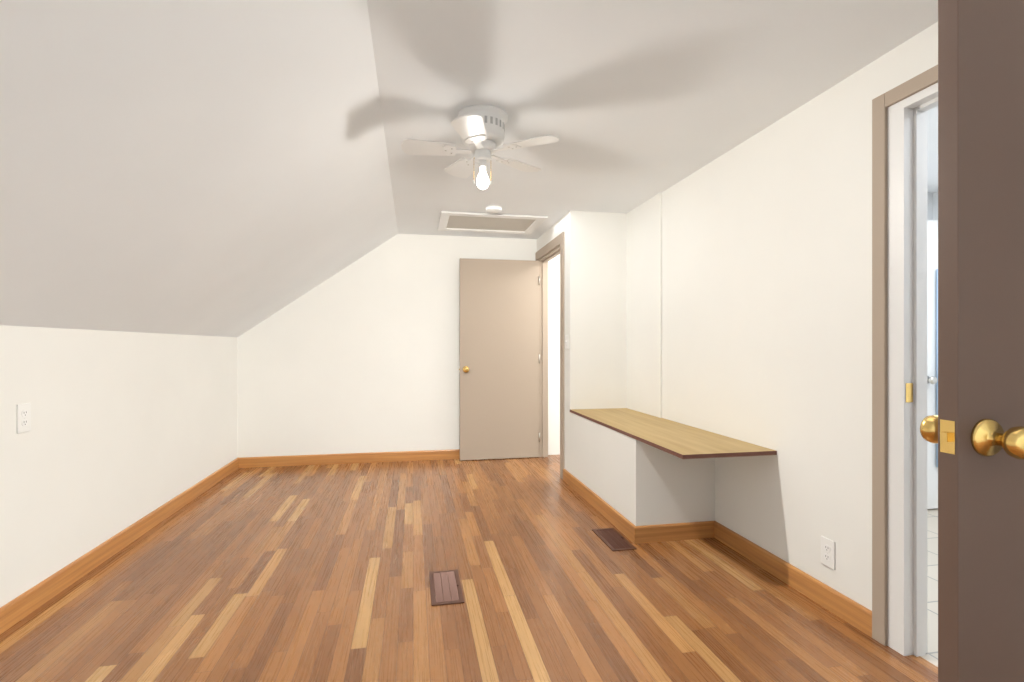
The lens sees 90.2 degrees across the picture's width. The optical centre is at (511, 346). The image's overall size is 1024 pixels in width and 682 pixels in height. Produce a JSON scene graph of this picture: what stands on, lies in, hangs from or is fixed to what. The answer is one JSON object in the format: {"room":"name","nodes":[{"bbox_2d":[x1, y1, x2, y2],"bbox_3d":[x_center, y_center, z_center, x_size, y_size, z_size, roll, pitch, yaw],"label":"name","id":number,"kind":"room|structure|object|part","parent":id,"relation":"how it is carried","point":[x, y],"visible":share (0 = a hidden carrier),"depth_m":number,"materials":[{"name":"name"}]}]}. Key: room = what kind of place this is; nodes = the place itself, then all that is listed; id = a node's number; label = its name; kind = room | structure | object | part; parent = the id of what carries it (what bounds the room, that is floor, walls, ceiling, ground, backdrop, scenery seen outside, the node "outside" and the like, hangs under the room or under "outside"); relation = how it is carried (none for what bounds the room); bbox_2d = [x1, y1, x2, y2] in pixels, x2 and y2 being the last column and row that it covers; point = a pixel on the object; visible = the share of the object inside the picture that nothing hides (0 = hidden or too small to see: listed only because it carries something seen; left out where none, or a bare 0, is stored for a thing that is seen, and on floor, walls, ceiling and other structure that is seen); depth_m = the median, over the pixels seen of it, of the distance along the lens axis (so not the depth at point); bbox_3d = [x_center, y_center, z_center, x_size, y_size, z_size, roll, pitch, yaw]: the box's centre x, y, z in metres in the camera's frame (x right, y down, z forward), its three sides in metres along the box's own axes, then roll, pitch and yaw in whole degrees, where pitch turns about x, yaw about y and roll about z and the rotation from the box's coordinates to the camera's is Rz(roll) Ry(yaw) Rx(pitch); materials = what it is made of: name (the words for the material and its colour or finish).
{"room":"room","nodes":[
{"label":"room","id":0,"kind":"room"},
{"bbox_2d":[0,325,236,607],"bbox_3d":[-1.979,0.463,1.521,0.100,1.333,6.740,0,0,-11],"label":"wall","id":1,"kind":"structure","parent":0,"point":[128,429],"depth_m":2.63,"materials":[{"name":"paint"}]},
{"bbox_2d":[16,403,30,433],"bbox_3d":[-2.042,0.299,2.135,0.008,0.120,0.074,0,0,-11],"label":"electrical outlet","id":2,"kind":"object","parent":1,"relation":"attached to","point":[23,417],"visible":1,"depth_m":2.13,"materials":[{"name":"white plastic"}]},
{"bbox_2d":[0,458,239,633],"bbox_3d":[-1.923,1.081,1.532,0.014,0.096,6.540,0,0,-11],"label":"baseboard","id":3,"kind":"structure","parent":1,"relation":"attached to","point":[17,609],"depth_m":2.61,"materials":[{"name":"brown wood"}]},
{"bbox_2d":[0,0,397,336],"bbox_3d":[-1.272,-0.629,1.658,1.739,1.274,6.740,0,0,-11],"label":"ceiling","id":4,"kind":"structure","parent":0,"point":[219,168],"depth_m":1.81,"materials":[{"name":"paint"}]},
{"bbox_2d":[237,234,559,457],"bbox_3d":[0.042,-0.015,5.295,5.503,2.289,0.100,0,0,-11],"label":"wall","id":5,"kind":"structure","parent":0,"point":[361,355],"depth_m":4.98,"materials":[{"name":"paint"}]},
{"bbox_2d":[240,449,459,467],"bbox_3d":[-1.132,1.081,5.009,2.831,0.096,0.014,0,0,-11],"label":"baseboard","id":6,"kind":"structure","parent":5,"relation":"attached to","point":[347,458],"depth_m":4.92,"materials":[{"name":"brown wood"}]},
{"bbox_2d":[459,258,539,459],"bbox_3d":[-0.123,0.126,5.112,0.818,1.990,0.173,0,0,-11],"label":"door","id":7,"kind":"structure","parent":5,"relation":"in","point":[499,359],"depth_m":5.09,"materials":[{"name":"beige paint"}]},
{"bbox_2d":[0,454,937,681],"bbox_3d":[0.673,1.179,2.035,5.503,0.100,6.740,0,0,-11],"label":"floor","id":8,"kind":"structure","parent":0,"point":[312,573],"depth_m":2.27,"materials":[{"name":"brown wood"}]},
{"bbox_2d":[429,569,463,605],"bbox_3d":[-0.311,1.124,2.394,0.142,0.011,0.335,0,0,-11],"label":"floor vent","id":9,"kind":"object","parent":8,"relation":"in","point":[445,587],"visible":1,"depth_m":2.37,"materials":[{"name":"brown"}]},
{"bbox_2d":[592,528,636,550],"bbox_3d":[0.592,1.124,2.987,0.142,0.011,0.335,0,0,-11],"label":"floor vent","id":10,"kind":"object","parent":8,"relation":"in","point":[613,539],"visible":1,"depth_m":2.97,"materials":[{"name":"brown metal"}]},
{"bbox_2d":[582,211,625,408],"bbox_3d":[1.173,0.009,4.349,1.242,2.239,0.100,0,0,-11],"label":"wall","id":11,"kind":"structure","parent":0,"point":[603,310],"depth_m":4.22,"materials":[{"name":"paint"}]},
{"bbox_2d":[537,211,714,525],"bbox_3d":[0.741,0.009,4.159,0.521,2.239,2.397,0,0,-11],"label":"wall","id":12,"kind":"structure","parent":0,"point":[635,482],"depth_m":3.25,"materials":[{"name":"paint"}]},
{"bbox_2d":[535,232,563,479],"bbox_3d":[0.393,0.079,4.808,0.115,2.100,0.985,0,0,-11],"label":"trim","id":13,"kind":"structure","parent":12,"relation":"attached to","point":[549,251],"depth_m":5.21,"materials":[{"name":"beige paint"}]},
{"bbox_2d":[565,335,567,348],"bbox_3d":[0.451,-0.037,4.238,0.016,0.116,0.070,0,0,-11],"label":"light switch","id":14,"kind":"object","parent":12,"relation":"attached to","point":[566,341],"visible":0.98,"depth_m":4.24,"materials":[{"name":"white plastic"}]},
{"bbox_2d":[563,469,639,543],"bbox_3d":[0.573,1.081,3.616,0.014,0.096,1.424,0,0,-11],"label":"baseboard","id":15,"kind":"structure","parent":12,"relation":"attached to","point":[631,531],"depth_m":3.36,"materials":[{"name":"brown wood"}]},
{"bbox_2d":[570,408,776,458],"bbox_3d":[0.887,0.523,3.336,0.504,0.021,1.778,0,0,-11],"label":"shelf","id":16,"kind":"object","parent":12,"relation":"on","point":[680,440],"visible":0.93,"depth_m":2.94,"materials":[{"name":"brown wood"}]},
{"bbox_2d":[640,521,711,543],"bbox_3d":[0.954,1.081,2.972,0.450,0.096,0.014,0,0,-11],"label":"baseboard","id":17,"kind":"structure","parent":12,"relation":"attached to","point":[703,529],"depth_m":2.97,"materials":[{"name":"brown wood"}]},
{"bbox_2d":[367,0,937,238],"bbox_3d":[1.428,-1.160,2.182,3.966,0.100,6.740,0,0,-11],"label":"ceiling","id":18,"kind":"structure","parent":0,"point":[631,104],"depth_m":2.14,"materials":[{"name":"paint"}]},
{"bbox_2d":[401,104,558,189],"bbox_3d":[-0.166,-0.933,2.455,0.718,0.353,0.743,0,0,-11],"label":"ceiling fan","id":19,"kind":"object","parent":18,"relation":"hanging from","point":[479,129],"depth_m":2.40,"materials":[{"name":"white metal"}]},
{"bbox_3d":[-0.140,-0.811,2.458,0.060,0.108,0.060,0,0,-11],"label":"ceiling fan bulb","id":20,"kind":"part","parent":19,"relation":"part of","materials":[{"name":"white glass"}]},
{"bbox_2d":[437,211,547,233],"bbox_3d":[-0.200,-1.101,4.576,0.900,0.016,0.650,0,0,-11],"label":"attic access hatch","id":21,"kind":"object","parent":18,"relation":"attached to","point":[486,222],"visible":1,"depth_m":4.54,"materials":[{"name":"white wood"}]},
{"bbox_2d":[486,205,501,212],"bbox_3d":[-0.145,-1.089,4.057,0.128,0.043,0.128,0,0,-11],"label":"smoke detector","id":22,"kind":"object","parent":18,"relation":"attached to","point":[493,208],"visible":1,"depth_m":4.01,"materials":[{"name":"white plastic"}]},
{"bbox_2d":[626,22,937,610],"bbox_3d":[1.527,0.009,1.618,0.120,2.239,5.396,0,0,-11],"label":"wall","id":23,"kind":"structure","parent":0,"point":[767,287],"depth_m":2.47,"materials":[{"name":"paint"}]},
{"bbox_2d":[712,521,871,637],"bbox_3d":[1.300,1.081,2.502,0.014,0.096,1.069,0,0,-11],"label":"baseboard","id":24,"kind":"structure","parent":23,"relation":"attached to","point":[827,597],"depth_m":2.34,"materials":[{"name":"brown wood"}]},
{"bbox_2d":[821,536,834,569],"bbox_3d":[1.361,0.889,2.199,0.008,0.120,0.074,0,0,-11],"label":"electrical outlet","id":25,"kind":"object","parent":23,"relation":"attached to","point":[827,552],"visible":1,"depth_m":2.19,"materials":[{"name":"white plastic"}]},
{"bbox_2d":[872,65,937,656],"bbox_3d":[1.556,0.086,1.477,0.130,2.085,1.041,0,0,-11],"label":"trim","id":26,"kind":"structure","parent":23,"relation":"attached to","point":[899,365],"depth_m":1.88,"materials":[{"name":"beige paint"}]},
{"bbox_2d":[920,0,1023,681],"bbox_3d":[1.176,0.126,0.978,0.848,1.990,0.173,0,0,-11],"label":"door","id":27,"kind":"structure","parent":23,"relation":"in","point":[973,429],"depth_m":0.90,"materials":[{"name":"brown paint"}]},
{"bbox_2d":[927,193,932,219],"bbox_3d":[2.139,0.009,3.572,1.841,2.239,0.100,0,0,-11],"label":"wall","id":28,"kind":"structure","parent":0,"point":[929,206],"depth_m":3.69,"materials":[{"name":"paint"}]},
{"bbox_2d":[933,192,937,220],"bbox_3d":[3.434,0.009,1.988,0.100,2.239,5.396,0,0,-11],"label":"wall","id":29,"kind":"structure","parent":0,"point":[935,206],"depth_m":3.68,"materials":[{"name":"paint"}]},
{"bbox_2d":[927,220,937,508],"bbox_3d":[2.931,0.124,3.503,0.299,1.990,0.101,0,0,-11],"label":"door","id":30,"kind":"structure","parent":29,"relation":"in","point":[932,267],"depth_m":3.51,"materials":[{"name":"white wood"}]},
{"bbox_2d":[936,269,937,466],"bbox_3d":[2.991,0.149,3.514,0.148,1.360,0.027,0,0,-11],"label":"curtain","id":31,"kind":"object","parent":30,"relation":"hanging from","point":[937,357],"visible":0.08,"depth_m":3.50,"materials":[{"name":"blue fabric"}]}
]}

